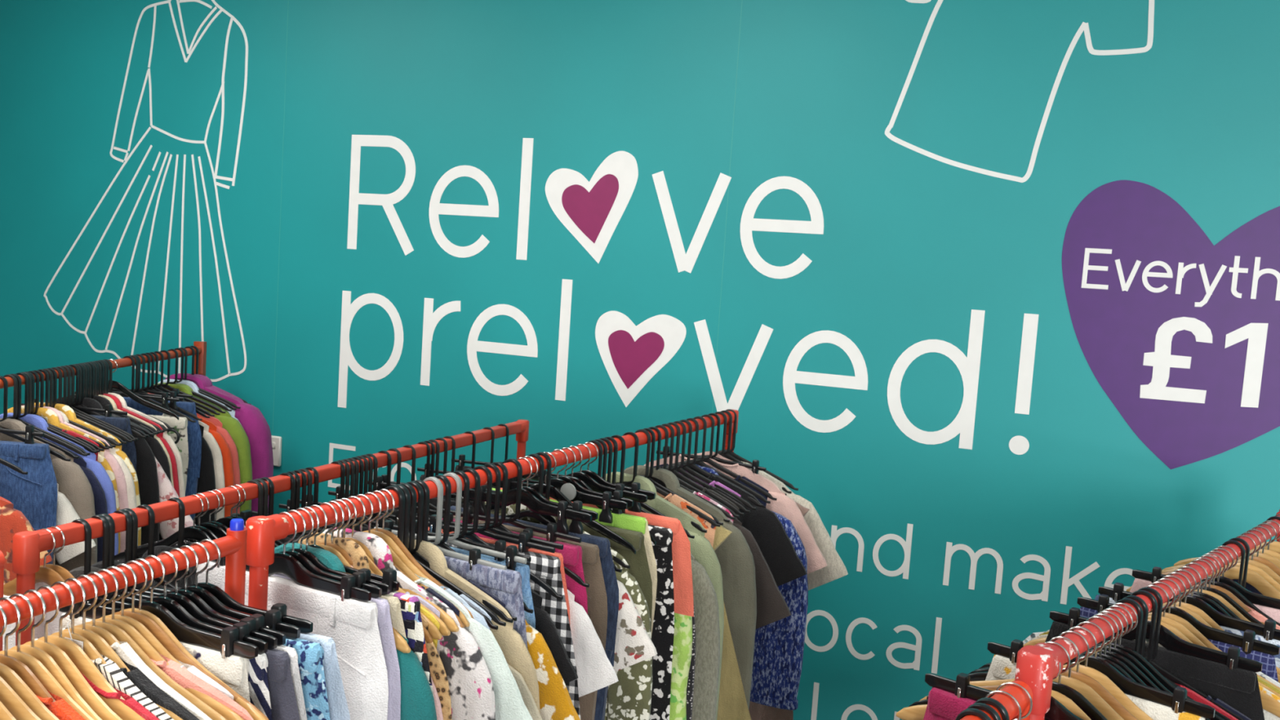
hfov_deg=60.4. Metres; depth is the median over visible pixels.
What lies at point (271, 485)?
hanger
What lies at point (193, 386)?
shirt
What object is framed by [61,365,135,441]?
hanger
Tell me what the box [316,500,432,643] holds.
wooden hanger
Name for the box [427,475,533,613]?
hanger
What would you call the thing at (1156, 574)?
hanger
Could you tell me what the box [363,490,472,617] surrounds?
wooden hanger
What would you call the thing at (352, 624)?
jeans
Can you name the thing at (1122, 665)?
hanger
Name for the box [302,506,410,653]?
wooden hanger
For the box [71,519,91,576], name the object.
hanger
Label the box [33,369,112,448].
hanger
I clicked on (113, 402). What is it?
shirt
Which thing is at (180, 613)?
hanger
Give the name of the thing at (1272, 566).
wooden hanger
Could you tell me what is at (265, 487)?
hanger
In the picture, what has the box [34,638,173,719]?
sleeveless top
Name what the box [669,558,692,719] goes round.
scarf
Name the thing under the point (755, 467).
hanger
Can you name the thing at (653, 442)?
hanger
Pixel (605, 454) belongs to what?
hanger
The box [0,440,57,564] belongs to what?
jeans
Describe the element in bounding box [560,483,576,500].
disc
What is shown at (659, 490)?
hanger
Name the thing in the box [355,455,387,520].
hanger
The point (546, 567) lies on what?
skirt
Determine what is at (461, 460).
hanger
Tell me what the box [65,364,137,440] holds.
hanger
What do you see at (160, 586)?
trousers
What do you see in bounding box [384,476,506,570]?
hanger
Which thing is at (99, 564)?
shirt
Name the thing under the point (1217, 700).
sleeveless top
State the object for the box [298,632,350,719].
trousers
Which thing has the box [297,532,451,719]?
shirt
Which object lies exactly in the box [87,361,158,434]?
hanger
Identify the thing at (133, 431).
hanger
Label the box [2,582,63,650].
t-shirt
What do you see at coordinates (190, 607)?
hanger
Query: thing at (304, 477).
hanger
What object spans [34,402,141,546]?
shirt
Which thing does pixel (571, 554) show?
trousers
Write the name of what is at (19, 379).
hanger
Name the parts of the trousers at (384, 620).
seat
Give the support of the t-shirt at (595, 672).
hanging from the hanger at (573, 575)
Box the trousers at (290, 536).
[286,534,301,539]
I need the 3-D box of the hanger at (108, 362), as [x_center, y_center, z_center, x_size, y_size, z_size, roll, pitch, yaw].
[-1.616,0.096,3.318,0.430,0.197,0.012,4,5,1]
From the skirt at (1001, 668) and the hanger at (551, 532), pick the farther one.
the hanger at (551, 532)
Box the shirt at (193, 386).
[128,378,243,427]
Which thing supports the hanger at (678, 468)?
hanging from the clothes rack at (263, 531)
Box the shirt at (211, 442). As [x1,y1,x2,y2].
[197,420,225,524]
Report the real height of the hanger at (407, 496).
0.199 m
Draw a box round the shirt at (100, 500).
[30,423,107,562]
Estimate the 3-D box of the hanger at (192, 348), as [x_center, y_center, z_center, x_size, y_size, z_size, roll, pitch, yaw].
[-1.586,0.050,3.859,0.430,0.197,0.012,4,5,4]
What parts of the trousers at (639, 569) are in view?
seat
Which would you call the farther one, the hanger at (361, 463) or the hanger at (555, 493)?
the hanger at (361, 463)
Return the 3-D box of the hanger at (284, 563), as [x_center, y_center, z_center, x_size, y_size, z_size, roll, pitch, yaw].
[-0.521,0.288,1.607,0.332,0.133,0.019,6,6,28]
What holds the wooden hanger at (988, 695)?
hanging from the clothes rack at (1016, 692)
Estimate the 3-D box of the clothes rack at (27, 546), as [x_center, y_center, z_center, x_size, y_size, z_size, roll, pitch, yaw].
[-0.724,0.853,2.652,0.514,1.243,1.762,6,5,21]
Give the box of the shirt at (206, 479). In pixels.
[195,424,215,524]
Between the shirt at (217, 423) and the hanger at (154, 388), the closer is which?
the hanger at (154, 388)
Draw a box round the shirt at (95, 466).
[0,412,118,555]
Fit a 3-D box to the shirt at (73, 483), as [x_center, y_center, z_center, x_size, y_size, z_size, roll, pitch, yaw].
[-1.664,0.456,2.845,0.532,0.615,0.047,4,5,3]
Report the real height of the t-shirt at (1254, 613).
0.571 m
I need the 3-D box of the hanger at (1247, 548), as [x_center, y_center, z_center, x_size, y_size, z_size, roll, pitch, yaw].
[1.206,0.460,2.236,0.430,0.200,0.012,8,7,40]
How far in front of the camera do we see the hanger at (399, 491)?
1.81 m
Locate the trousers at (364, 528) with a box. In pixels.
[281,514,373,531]
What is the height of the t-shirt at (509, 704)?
0.563 m
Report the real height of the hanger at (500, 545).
0.170 m
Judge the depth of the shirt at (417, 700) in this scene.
1.54 m
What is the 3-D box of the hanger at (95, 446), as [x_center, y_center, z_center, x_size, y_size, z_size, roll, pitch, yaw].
[-1.637,0.129,2.931,0.430,0.197,0.012,4,5,2]
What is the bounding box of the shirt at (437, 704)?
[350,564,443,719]
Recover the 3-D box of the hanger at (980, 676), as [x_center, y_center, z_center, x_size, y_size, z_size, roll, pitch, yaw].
[0.688,0.467,1.652,0.430,0.173,0.011,8,7,41]
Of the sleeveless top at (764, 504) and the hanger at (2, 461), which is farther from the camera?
the sleeveless top at (764, 504)
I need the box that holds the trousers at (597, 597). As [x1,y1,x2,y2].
[453,515,607,719]
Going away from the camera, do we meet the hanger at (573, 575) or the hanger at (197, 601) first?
the hanger at (197, 601)
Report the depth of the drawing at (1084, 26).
3.16 m
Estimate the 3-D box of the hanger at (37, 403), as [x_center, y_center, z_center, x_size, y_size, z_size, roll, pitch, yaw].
[-1.636,0.127,2.952,0.430,0.197,0.012,4,5,1]
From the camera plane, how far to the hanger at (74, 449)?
2.85 m
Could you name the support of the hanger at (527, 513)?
hanging from the clothes rack at (263, 531)
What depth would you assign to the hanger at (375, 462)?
2.66 m
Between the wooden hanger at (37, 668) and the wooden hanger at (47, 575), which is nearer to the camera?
the wooden hanger at (37, 668)
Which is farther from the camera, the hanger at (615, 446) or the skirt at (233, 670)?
the hanger at (615, 446)
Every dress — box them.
[524,619,580,719]
[695,464,808,710]
[712,524,751,719]
[748,502,809,719]
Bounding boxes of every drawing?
[43,0,248,382]
[884,0,1154,182]
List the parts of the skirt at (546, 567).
panel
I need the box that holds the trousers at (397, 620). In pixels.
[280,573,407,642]
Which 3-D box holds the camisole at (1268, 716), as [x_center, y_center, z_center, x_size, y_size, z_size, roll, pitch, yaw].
[0.856,0.736,1.886,0.410,0.483,0.029,8,6,39]
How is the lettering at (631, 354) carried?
attached to the wall
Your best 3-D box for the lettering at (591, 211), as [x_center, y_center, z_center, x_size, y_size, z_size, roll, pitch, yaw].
[-0.243,-0.526,3.685,1.742,0.424,0.002,6,5,21]
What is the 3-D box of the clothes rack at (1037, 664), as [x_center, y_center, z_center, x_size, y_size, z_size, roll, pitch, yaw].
[0.984,1.000,2.073,0.480,1.275,1.556,8,7,41]
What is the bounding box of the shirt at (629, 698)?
[498,503,652,719]
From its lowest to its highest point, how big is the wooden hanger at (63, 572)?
0.174 m
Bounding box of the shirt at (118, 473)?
[21,404,128,552]
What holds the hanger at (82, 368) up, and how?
hanging from the clothes rack at (201, 345)
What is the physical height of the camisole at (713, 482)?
0.477 m
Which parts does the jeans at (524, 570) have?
seat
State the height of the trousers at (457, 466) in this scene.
1.001 m
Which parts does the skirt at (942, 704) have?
panel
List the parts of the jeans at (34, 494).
seat, trouser leg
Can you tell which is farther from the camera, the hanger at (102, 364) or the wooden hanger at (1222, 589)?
the hanger at (102, 364)
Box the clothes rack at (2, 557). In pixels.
[0,550,4,651]
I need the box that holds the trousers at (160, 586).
[155,582,182,590]
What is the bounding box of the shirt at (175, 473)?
[102,393,179,497]
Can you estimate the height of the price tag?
0.055 m
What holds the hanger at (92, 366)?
hanging from the clothes rack at (201, 345)
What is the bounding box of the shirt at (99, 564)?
[90,560,155,586]
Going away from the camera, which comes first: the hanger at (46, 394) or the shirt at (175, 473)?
the hanger at (46, 394)
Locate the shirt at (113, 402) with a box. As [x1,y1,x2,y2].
[74,394,173,486]
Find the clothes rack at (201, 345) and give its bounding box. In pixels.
[0,341,206,388]
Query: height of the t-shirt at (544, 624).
0.490 m
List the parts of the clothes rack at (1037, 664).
post, rail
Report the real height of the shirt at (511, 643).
0.877 m
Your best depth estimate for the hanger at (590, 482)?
2.34 m
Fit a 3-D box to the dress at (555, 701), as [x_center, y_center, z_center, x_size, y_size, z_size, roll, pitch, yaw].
[-0.387,0.792,1.977,0.672,0.867,0.042,7,6,30]
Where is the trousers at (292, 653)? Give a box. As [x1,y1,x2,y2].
[274,644,306,719]
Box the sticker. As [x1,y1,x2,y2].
[1062,179,1279,469]
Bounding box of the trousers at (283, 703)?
[265,648,299,719]
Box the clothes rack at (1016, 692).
[960,680,1033,719]
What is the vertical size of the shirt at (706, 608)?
0.663 m
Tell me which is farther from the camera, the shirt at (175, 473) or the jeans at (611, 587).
the shirt at (175, 473)
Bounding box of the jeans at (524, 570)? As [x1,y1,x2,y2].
[448,546,535,629]
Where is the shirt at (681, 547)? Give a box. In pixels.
[500,488,693,617]
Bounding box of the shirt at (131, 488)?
[58,410,137,546]
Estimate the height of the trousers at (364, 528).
1.003 m
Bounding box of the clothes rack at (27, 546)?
[12,419,528,645]
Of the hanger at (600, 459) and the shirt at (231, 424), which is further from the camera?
the shirt at (231, 424)
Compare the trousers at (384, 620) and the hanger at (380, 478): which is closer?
the trousers at (384, 620)
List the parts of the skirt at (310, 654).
panel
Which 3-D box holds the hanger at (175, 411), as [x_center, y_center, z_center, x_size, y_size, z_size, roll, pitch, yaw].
[-1.607,0.083,3.474,0.430,0.197,0.012,4,5,4]
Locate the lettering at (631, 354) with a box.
[337,279,1039,454]
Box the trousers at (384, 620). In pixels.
[271,573,400,719]
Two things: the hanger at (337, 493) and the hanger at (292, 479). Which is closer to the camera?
the hanger at (292, 479)
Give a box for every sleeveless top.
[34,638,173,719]
[57,626,212,719]
[62,429,98,461]
[120,657,199,719]
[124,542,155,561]
[175,658,233,700]
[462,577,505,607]
[653,463,768,506]
[693,491,733,524]
[702,487,739,518]
[707,484,745,523]
[1205,695,1251,719]
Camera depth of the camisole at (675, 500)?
2.56 m
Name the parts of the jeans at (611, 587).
seat, trouser leg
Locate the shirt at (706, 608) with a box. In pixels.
[690,553,719,719]
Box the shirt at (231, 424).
[153,382,252,512]
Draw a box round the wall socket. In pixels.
[271,435,281,466]
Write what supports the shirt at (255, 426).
hanging from the hanger at (197, 349)
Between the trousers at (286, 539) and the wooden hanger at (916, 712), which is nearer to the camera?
the wooden hanger at (916, 712)
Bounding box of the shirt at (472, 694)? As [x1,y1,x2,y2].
[322,527,495,719]
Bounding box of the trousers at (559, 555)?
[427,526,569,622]
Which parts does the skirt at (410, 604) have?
panel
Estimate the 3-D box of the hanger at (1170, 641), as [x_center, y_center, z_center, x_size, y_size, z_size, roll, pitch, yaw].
[0.853,0.441,1.834,0.332,0.133,0.019,8,7,39]
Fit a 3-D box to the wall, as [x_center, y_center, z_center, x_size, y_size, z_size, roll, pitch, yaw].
[0.741,0.025,3.398,11.000,2.950,0.101,6,5,21]
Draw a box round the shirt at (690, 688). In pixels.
[685,601,695,719]
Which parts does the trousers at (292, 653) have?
seat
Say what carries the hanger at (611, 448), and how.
hanging from the clothes rack at (263, 531)
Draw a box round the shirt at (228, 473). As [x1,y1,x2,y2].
[196,414,234,517]
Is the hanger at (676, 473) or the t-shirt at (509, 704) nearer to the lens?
the t-shirt at (509, 704)
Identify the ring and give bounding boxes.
[167,429,179,444]
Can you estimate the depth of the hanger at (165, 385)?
3.68 m
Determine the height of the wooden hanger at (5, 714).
0.171 m
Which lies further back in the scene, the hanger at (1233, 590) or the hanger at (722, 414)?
the hanger at (722, 414)
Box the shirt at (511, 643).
[396,535,540,714]
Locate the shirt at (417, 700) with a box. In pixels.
[274,542,436,719]
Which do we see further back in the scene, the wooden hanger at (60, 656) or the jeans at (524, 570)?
the jeans at (524, 570)
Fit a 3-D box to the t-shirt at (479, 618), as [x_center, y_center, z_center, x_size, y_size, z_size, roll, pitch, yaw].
[-0.447,0.573,1.814,0.662,0.563,0.027,7,6,30]
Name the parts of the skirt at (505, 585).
panel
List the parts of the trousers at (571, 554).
seat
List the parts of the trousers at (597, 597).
seat, trouser leg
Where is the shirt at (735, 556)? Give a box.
[623,465,756,708]
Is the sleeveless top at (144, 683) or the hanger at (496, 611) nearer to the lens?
the sleeveless top at (144, 683)
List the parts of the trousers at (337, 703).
seat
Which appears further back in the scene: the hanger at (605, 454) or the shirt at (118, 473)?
the shirt at (118, 473)
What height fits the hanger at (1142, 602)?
0.200 m
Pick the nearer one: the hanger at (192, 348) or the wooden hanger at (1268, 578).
the wooden hanger at (1268, 578)
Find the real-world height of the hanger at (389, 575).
0.133 m
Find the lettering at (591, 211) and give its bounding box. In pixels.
[346,134,823,279]
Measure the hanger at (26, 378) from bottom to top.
0.197 m
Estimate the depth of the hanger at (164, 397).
3.45 m
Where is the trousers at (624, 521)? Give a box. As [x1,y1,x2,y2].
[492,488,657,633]
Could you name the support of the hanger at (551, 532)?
hanging from the clothes rack at (263, 531)
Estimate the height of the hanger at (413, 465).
0.199 m
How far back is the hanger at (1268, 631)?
1.98 m
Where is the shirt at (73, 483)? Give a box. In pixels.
[0,417,97,571]
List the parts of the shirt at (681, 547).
panel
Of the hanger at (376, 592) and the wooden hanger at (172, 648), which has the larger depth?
the hanger at (376, 592)
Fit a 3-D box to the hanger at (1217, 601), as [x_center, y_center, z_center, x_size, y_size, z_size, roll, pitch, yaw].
[1.046,0.455,2.054,0.430,0.173,0.010,8,7,40]
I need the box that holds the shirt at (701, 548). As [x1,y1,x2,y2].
[601,471,724,719]
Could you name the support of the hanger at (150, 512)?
hanging from the clothes rack at (27, 546)
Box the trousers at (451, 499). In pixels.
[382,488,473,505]
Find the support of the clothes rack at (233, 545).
on the floor
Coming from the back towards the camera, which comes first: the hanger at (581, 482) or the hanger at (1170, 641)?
the hanger at (581, 482)
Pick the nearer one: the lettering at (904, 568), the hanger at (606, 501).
the hanger at (606, 501)
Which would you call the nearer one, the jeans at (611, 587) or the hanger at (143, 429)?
the jeans at (611, 587)
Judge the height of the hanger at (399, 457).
0.199 m
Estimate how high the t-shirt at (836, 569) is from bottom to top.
0.525 m
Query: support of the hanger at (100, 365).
hanging from the clothes rack at (201, 345)
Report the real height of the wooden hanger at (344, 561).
0.174 m
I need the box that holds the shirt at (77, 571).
[69,566,102,578]
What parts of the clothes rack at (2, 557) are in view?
post, rail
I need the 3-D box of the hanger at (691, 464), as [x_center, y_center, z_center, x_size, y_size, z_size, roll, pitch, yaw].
[0.126,0.250,2.863,0.430,0.199,0.012,6,6,26]
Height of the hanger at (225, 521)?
0.173 m
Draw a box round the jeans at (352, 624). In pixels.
[196,561,388,719]
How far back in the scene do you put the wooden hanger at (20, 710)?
1.12 m
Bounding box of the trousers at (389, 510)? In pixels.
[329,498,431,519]
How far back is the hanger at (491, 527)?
2.05 m
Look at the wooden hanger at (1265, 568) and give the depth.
2.32 m
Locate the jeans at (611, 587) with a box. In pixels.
[450,505,618,719]
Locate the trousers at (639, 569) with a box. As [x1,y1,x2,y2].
[484,502,652,627]
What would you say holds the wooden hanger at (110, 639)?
hanging from the clothes rack at (233, 545)
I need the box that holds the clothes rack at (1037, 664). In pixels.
[1014,509,1279,719]
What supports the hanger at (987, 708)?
hanging from the clothes rack at (1016, 692)
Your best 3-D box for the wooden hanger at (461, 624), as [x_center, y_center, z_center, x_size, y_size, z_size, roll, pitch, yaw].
[-0.449,0.300,1.751,0.430,0.174,0.018,6,6,27]
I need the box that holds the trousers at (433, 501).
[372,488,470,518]
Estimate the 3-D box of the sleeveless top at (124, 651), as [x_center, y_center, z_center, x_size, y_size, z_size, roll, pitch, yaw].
[-0.654,0.582,1.303,0.400,0.529,0.032,6,5,23]
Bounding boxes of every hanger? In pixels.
[0,375,79,458]
[0,425,44,444]
[0,426,71,461]
[0,457,27,474]
[0,593,93,719]
[0,596,60,719]
[0,605,59,719]
[0,675,40,719]
[0,701,16,719]
[2,373,87,456]
[3,528,65,595]
[8,373,89,455]
[8,589,102,719]
[16,372,97,453]
[21,364,127,417]
[22,372,100,452]
[22,585,122,719]
[24,371,103,451]
[29,370,109,449]
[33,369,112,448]
[37,368,115,447]
[37,581,145,719]
[40,525,74,582]
[43,368,120,445]
[46,368,122,445]
[51,367,127,444]
[51,577,106,664]
[56,366,132,442]
[58,555,257,659]
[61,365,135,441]
[62,574,182,719]
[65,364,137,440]
[71,364,146,438]
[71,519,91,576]
[74,363,149,436]
[74,571,120,645]
[75,355,179,409]
[78,363,147,435]
[81,568,226,719]
[82,362,154,435]
[82,363,153,435]
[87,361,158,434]
[87,362,157,434]
[87,551,267,654]
[90,514,110,572]
[91,566,244,719]
[92,360,162,432]
[92,361,159,433]
[97,360,164,431]
[97,360,168,431]
[100,513,115,570]
[100,563,181,664]
[102,359,173,429]
[102,360,169,431]
[102,547,277,649]
[108,359,178,420]
[111,353,192,398]
[111,355,184,411]
[111,560,268,719]
[113,509,132,564]
[114,494,213,560]
[115,493,218,560]
[118,545,285,646]
[120,558,266,719]
[121,355,195,422]
[123,508,137,560]
[124,354,201,420]
[125,352,209,417]
[127,351,220,414]
[127,542,300,639]
[131,538,313,634]
[136,504,175,588]
[149,351,214,417]
[157,350,225,413]
[165,348,231,411]
[168,497,190,573]
[174,347,236,409]
[178,347,240,408]
[184,346,194,374]
[185,490,226,541]
[190,345,251,404]
[203,489,227,532]
[209,511,371,602]
[216,485,245,528]
[225,484,246,525]
[231,472,313,535]
[240,471,314,532]
[244,470,350,532]
[246,480,275,547]
[252,466,359,531]
[254,478,279,546]
[260,477,284,545]
[279,461,383,528]
[280,509,382,598]
[288,507,390,595]
[298,468,312,506]
[299,457,398,524]
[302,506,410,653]
[307,504,399,594]
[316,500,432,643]
[316,502,426,644]
[328,450,436,514]
[330,499,442,639]
[337,459,372,528]
[337,497,450,635]
[342,458,375,528]
[345,496,458,631]
[347,457,371,519]
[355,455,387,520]
[355,493,464,628]
[361,454,395,523]
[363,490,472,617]
[364,492,469,626]
[366,453,395,519]
[370,488,473,618]
[372,441,473,502]
[373,472,527,570]
[381,440,471,502]
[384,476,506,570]
[385,485,404,543]
[387,448,417,513]
[393,471,531,562]
[394,484,497,630]
[400,483,506,626]
[402,444,444,515]
[405,481,513,622]
[412,480,516,621]
[415,463,563,550]
[415,465,555,553]
[417,431,475,475]
[427,439,456,498]
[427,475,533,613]
[435,437,473,501]
[442,435,455,472]
[442,458,581,542]
[450,468,563,599]
[452,462,589,587]
[454,423,509,471]
[454,457,591,534]
[471,456,598,533]
[482,426,494,463]
[484,452,635,554]
[492,448,627,523]
[506,453,622,572]
[513,447,633,514]
[522,444,647,513]
[532,442,655,512]
[535,452,630,568]
[542,445,656,545]
[587,440,603,476]
[595,439,627,509]
[599,437,627,508]
[604,436,649,513]
[611,435,694,538]
[615,431,706,533]
[634,429,719,526]
[639,427,723,525]
[648,426,729,522]
[654,425,735,519]
[656,413,766,474]
[661,419,756,510]
[661,423,739,517]
[666,416,770,503]
[666,417,763,506]
[666,422,744,515]
[667,421,750,512]
[668,414,777,500]
[715,411,786,495]
[718,410,791,493]
[720,408,798,490]
[896,641,1091,719]
[908,635,1107,719]
[920,631,1124,719]
[924,662,1083,719]
[955,707,991,719]
[964,702,1000,719]
[968,610,1146,685]
[968,613,1135,681]
[969,621,1153,719]
[973,697,1009,719]
[974,608,1161,690]
[978,605,1210,719]
[978,626,1137,719]
[984,690,1021,719]
[986,602,1225,719]
[987,616,1215,718]
[994,682,1032,719]
[1022,582,1279,717]
[1049,585,1262,672]
[1076,572,1279,655]
[1097,562,1279,640]
[1115,598,1142,653]
[1122,595,1148,657]
[1126,535,1279,599]
[1130,590,1231,719]
[1132,545,1279,609]
[1135,586,1244,719]
[1147,577,1279,697]
[1148,575,1279,689]
[1161,520,1279,570]
[1161,523,1279,572]
[1161,526,1279,576]
[1162,566,1279,675]
[1162,568,1279,683]
[1166,528,1279,584]
[1173,513,1279,565]
[1176,559,1231,616]
[1181,557,1239,618]
[1182,555,1250,622]
[1186,552,1264,625]
[1191,551,1264,624]
[1193,547,1279,626]
[1220,540,1244,585]
[1225,532,1279,591]
[1226,537,1249,588]
[1265,515,1279,523]
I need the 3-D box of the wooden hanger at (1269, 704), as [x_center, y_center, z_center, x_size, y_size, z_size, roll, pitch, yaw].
[0.871,0.461,1.857,0.430,0.174,0.018,8,6,39]
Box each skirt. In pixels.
[61,612,250,702]
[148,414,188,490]
[247,653,272,719]
[283,638,329,719]
[386,591,433,695]
[427,530,580,719]
[444,555,527,648]
[648,524,674,719]
[923,687,975,719]
[985,654,1204,719]
[1044,621,1264,719]
[1080,606,1278,682]
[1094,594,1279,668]
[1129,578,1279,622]
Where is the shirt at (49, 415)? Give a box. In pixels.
[7,406,120,553]
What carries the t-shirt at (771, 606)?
hanging from the hanger at (684, 483)
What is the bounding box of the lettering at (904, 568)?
[328,443,1136,719]
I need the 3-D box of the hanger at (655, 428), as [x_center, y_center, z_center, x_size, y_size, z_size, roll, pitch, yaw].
[0.025,0.261,2.668,0.430,0.199,0.012,6,6,26]
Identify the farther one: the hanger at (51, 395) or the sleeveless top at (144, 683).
the hanger at (51, 395)
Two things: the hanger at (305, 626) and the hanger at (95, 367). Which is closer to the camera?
the hanger at (305, 626)
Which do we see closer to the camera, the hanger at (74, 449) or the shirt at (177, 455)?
the hanger at (74, 449)
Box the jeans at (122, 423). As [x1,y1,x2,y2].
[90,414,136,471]
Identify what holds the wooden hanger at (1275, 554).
hanging from the clothes rack at (1037, 664)
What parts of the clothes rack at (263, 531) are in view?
post, rail, post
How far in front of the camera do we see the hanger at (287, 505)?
2.54 m
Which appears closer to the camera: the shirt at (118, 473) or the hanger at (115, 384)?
the shirt at (118, 473)
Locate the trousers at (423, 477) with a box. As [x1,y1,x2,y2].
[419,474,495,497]
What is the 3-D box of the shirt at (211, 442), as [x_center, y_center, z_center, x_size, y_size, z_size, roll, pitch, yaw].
[-1.625,0.442,3.634,0.516,0.645,0.034,4,5,3]
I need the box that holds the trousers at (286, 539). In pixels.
[279,537,299,542]
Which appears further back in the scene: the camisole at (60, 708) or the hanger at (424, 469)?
the hanger at (424, 469)
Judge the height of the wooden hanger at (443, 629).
0.174 m
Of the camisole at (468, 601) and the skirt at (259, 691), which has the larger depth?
the camisole at (468, 601)
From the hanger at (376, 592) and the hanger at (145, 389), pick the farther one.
the hanger at (145, 389)
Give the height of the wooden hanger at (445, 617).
0.174 m
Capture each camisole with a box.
[36,689,84,719]
[80,671,159,719]
[405,591,439,617]
[420,605,439,648]
[421,586,459,616]
[455,592,491,628]
[656,492,716,546]
[684,470,740,496]
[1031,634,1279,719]
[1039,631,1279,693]
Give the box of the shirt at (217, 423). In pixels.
[147,392,240,514]
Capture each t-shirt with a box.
[0,496,52,583]
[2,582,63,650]
[52,483,96,564]
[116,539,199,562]
[150,653,253,719]
[154,456,195,539]
[413,573,533,719]
[440,586,490,630]
[506,662,542,719]
[530,588,577,684]
[567,589,618,697]
[613,580,657,671]
[644,451,827,573]
[654,466,807,586]
[691,489,791,629]
[741,461,848,590]
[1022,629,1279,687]
[1175,683,1238,719]
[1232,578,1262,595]
[1245,604,1279,629]
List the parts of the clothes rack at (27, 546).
post, rail, post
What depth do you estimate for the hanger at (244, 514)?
2.40 m
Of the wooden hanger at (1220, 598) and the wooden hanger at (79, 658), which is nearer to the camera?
the wooden hanger at (79, 658)
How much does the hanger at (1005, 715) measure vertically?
0.201 m
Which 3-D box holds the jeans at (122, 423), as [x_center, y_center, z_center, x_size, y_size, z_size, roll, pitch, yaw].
[-1.662,0.652,3.191,0.399,1.003,0.046,4,5,4]
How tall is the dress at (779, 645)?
0.597 m
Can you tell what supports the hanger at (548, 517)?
hanging from the clothes rack at (263, 531)
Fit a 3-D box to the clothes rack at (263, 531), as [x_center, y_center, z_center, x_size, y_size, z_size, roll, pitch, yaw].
[-0.184,0.856,2.389,0.480,1.354,1.772,6,6,27]
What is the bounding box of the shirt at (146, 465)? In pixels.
[56,396,159,545]
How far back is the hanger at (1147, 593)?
1.77 m
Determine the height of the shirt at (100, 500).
0.655 m
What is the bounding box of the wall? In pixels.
[0,0,1279,719]
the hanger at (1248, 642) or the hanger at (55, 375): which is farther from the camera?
the hanger at (55, 375)
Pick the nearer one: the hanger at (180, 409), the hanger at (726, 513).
the hanger at (726, 513)
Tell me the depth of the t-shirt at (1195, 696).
1.72 m
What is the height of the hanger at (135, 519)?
0.199 m
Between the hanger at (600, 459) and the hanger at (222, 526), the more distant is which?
the hanger at (600, 459)
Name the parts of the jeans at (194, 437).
seat, trouser leg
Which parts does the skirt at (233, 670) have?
panel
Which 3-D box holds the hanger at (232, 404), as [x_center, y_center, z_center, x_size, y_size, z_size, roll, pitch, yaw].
[-1.589,0.055,3.804,0.430,0.197,0.012,4,5,2]
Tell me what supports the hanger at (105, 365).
hanging from the clothes rack at (201, 345)
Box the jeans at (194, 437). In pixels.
[122,396,201,520]
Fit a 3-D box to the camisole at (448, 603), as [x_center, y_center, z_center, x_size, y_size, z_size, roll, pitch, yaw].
[-0.465,0.575,1.779,0.400,0.483,0.026,6,6,27]
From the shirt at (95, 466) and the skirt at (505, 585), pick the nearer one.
the skirt at (505, 585)
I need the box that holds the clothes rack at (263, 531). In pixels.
[245,408,738,610]
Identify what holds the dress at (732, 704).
hanging from the hanger at (653, 442)
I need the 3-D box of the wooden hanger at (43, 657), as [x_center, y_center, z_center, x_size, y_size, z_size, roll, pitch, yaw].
[-0.668,0.336,1.202,0.430,0.171,0.018,6,6,26]
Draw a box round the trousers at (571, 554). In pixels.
[453,518,587,614]
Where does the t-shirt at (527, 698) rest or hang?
hanging from the hanger at (407, 496)
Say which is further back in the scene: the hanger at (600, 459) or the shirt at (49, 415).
the shirt at (49, 415)
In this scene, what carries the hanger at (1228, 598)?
hanging from the clothes rack at (1037, 664)
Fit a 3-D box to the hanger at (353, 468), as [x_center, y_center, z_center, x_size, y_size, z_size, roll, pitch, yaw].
[-0.696,0.332,2.589,0.430,0.199,0.012,6,5,20]
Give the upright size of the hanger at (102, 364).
0.197 m
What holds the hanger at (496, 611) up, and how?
hanging from the clothes rack at (263, 531)
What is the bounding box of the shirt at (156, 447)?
[70,394,171,540]
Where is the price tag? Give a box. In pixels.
[66,620,83,650]
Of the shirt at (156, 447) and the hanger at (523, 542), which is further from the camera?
the shirt at (156, 447)
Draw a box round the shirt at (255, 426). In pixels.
[164,373,273,516]
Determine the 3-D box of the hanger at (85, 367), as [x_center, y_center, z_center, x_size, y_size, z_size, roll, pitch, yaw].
[-1.623,0.108,3.183,0.430,0.197,0.012,4,5,5]
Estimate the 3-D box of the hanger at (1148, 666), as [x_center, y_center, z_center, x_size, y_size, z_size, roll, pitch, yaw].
[0.746,0.465,1.716,0.430,0.173,0.010,8,7,40]
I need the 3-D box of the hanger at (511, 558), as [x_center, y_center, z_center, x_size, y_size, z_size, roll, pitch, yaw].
[-0.341,0.285,1.958,0.330,0.171,0.020,6,6,26]
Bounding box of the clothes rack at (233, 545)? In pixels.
[0,518,247,626]
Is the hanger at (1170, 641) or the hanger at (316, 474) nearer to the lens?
the hanger at (1170, 641)
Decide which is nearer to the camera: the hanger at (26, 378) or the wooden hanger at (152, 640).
the wooden hanger at (152, 640)
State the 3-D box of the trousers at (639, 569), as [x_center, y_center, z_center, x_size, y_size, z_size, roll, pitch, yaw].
[-0.208,0.825,2.332,0.481,1.004,0.043,6,6,27]
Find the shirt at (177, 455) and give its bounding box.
[108,392,185,497]
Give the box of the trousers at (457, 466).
[454,464,475,471]

